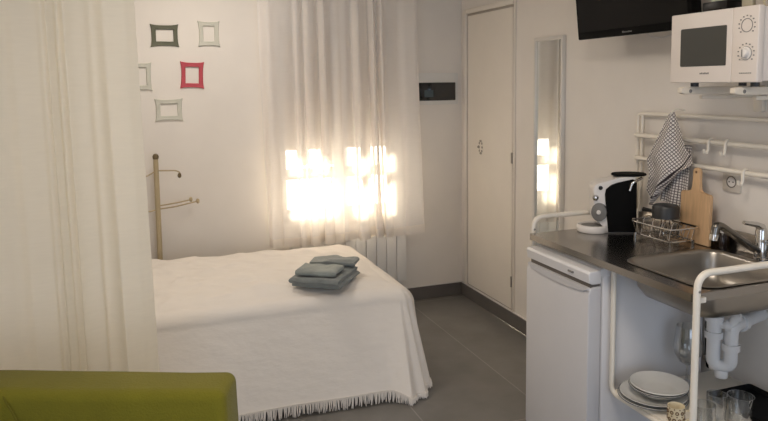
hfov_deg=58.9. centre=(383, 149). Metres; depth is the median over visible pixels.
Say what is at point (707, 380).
shelf
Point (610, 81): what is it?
wall
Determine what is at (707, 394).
tumbler
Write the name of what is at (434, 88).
box
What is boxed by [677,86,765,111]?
bracket
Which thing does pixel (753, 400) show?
tumbler
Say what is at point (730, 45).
microwave
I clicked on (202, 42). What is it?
picture frame
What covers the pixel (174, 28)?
picture frame
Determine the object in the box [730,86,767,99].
bracket
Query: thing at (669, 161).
tea towel
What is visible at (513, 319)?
baseboard
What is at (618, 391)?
plate
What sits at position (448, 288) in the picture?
baseboard
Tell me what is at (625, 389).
plate
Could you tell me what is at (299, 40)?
window curtain
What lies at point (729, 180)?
socket
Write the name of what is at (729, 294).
sink basin
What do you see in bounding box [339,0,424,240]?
window curtain
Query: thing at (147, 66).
picture frame
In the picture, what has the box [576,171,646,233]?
coffee machine
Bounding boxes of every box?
[419,73,457,104]
[702,0,741,11]
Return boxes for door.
[464,0,516,311]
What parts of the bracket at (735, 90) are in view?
arm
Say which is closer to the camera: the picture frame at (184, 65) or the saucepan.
the saucepan
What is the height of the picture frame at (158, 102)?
0.145 m
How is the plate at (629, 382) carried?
on the plate at (625, 389)
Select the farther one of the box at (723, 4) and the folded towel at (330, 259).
the folded towel at (330, 259)
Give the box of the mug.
[667,402,688,420]
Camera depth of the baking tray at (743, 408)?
2.54 m
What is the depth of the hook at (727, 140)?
2.70 m
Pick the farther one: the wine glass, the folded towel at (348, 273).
the folded towel at (348, 273)
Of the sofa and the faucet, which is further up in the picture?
the faucet
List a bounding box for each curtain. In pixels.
[0,0,158,371]
[257,0,350,248]
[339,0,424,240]
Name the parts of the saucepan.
handle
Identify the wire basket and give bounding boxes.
[633,221,694,242]
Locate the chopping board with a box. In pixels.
[679,168,712,246]
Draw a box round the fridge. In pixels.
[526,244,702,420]
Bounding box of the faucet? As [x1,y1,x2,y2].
[709,221,767,261]
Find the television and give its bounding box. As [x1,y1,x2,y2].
[576,0,701,39]
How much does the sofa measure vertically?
0.758 m
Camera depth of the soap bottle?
2.75 m
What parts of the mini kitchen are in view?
frame, shelf frame, hanging rail, hanging rail, wall frame, rail, frame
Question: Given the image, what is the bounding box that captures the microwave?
[670,4,767,86]
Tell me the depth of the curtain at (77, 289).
2.48 m
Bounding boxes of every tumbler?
[705,399,715,420]
[706,389,727,420]
[727,390,754,420]
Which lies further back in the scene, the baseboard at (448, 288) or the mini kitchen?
the baseboard at (448, 288)
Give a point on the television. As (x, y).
(595, 18)
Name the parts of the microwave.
door, knob, control panel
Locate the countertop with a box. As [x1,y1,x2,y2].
[530,208,767,301]
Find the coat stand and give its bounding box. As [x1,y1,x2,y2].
[146,154,199,259]
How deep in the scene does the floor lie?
3.75 m
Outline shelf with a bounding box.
[616,370,748,420]
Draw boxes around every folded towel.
[289,266,359,289]
[295,263,343,276]
[309,255,358,266]
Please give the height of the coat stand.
1.183 m
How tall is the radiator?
0.340 m
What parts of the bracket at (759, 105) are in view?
arm, wall plate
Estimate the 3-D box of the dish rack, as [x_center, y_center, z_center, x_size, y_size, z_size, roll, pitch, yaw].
[1.189,0.337,2.893,0.167,0.098,0.259,-3,6,-20]
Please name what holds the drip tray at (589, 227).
on the coffee machine
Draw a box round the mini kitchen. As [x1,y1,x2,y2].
[530,112,767,420]
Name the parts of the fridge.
door, panel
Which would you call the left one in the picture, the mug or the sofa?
the sofa
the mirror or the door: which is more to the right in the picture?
the mirror
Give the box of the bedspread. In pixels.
[152,244,431,420]
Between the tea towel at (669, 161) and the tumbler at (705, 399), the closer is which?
the tumbler at (705, 399)
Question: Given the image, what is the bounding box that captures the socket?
[723,173,741,192]
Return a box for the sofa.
[0,370,238,420]
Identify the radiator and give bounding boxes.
[290,235,405,280]
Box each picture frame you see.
[138,62,152,90]
[150,24,178,46]
[155,98,182,121]
[180,61,203,88]
[197,21,219,46]
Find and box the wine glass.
[673,322,702,386]
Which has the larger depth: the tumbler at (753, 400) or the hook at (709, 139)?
the hook at (709, 139)
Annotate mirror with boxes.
[532,35,565,245]
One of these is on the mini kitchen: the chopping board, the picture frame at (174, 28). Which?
the chopping board
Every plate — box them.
[617,387,688,410]
[619,380,688,407]
[628,378,688,400]
[630,371,689,396]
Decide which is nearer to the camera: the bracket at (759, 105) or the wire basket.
the bracket at (759, 105)
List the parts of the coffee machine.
spout knob, panel, lid, lever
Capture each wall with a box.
[134,0,461,286]
[461,0,767,391]
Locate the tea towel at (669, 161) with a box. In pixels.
[647,108,691,205]
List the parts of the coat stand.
arm, arm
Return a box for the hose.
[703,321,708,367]
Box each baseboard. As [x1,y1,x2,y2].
[406,281,460,299]
[461,281,525,334]
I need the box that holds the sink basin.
[627,249,767,317]
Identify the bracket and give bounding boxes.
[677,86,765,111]
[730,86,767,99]
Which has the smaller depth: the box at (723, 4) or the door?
the box at (723, 4)
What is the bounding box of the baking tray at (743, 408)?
[709,384,767,420]
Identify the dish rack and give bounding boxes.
[630,215,698,247]
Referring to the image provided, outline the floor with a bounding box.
[241,294,525,420]
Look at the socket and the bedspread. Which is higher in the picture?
the socket
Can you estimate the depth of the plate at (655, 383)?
2.59 m
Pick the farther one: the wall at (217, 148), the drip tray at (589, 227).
the wall at (217, 148)
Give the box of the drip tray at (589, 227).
[576,221,607,233]
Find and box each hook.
[702,138,713,153]
[719,139,731,155]
[737,168,748,185]
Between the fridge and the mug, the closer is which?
the mug
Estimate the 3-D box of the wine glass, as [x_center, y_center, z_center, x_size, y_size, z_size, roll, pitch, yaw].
[1.197,0.808,2.683,0.106,0.235,0.106,-3,6,-20]
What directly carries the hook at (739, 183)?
hanging from the mini kitchen
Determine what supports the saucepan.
in the dish rack
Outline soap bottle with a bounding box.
[718,230,726,248]
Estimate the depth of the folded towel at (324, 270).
3.53 m
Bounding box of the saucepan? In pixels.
[642,203,679,219]

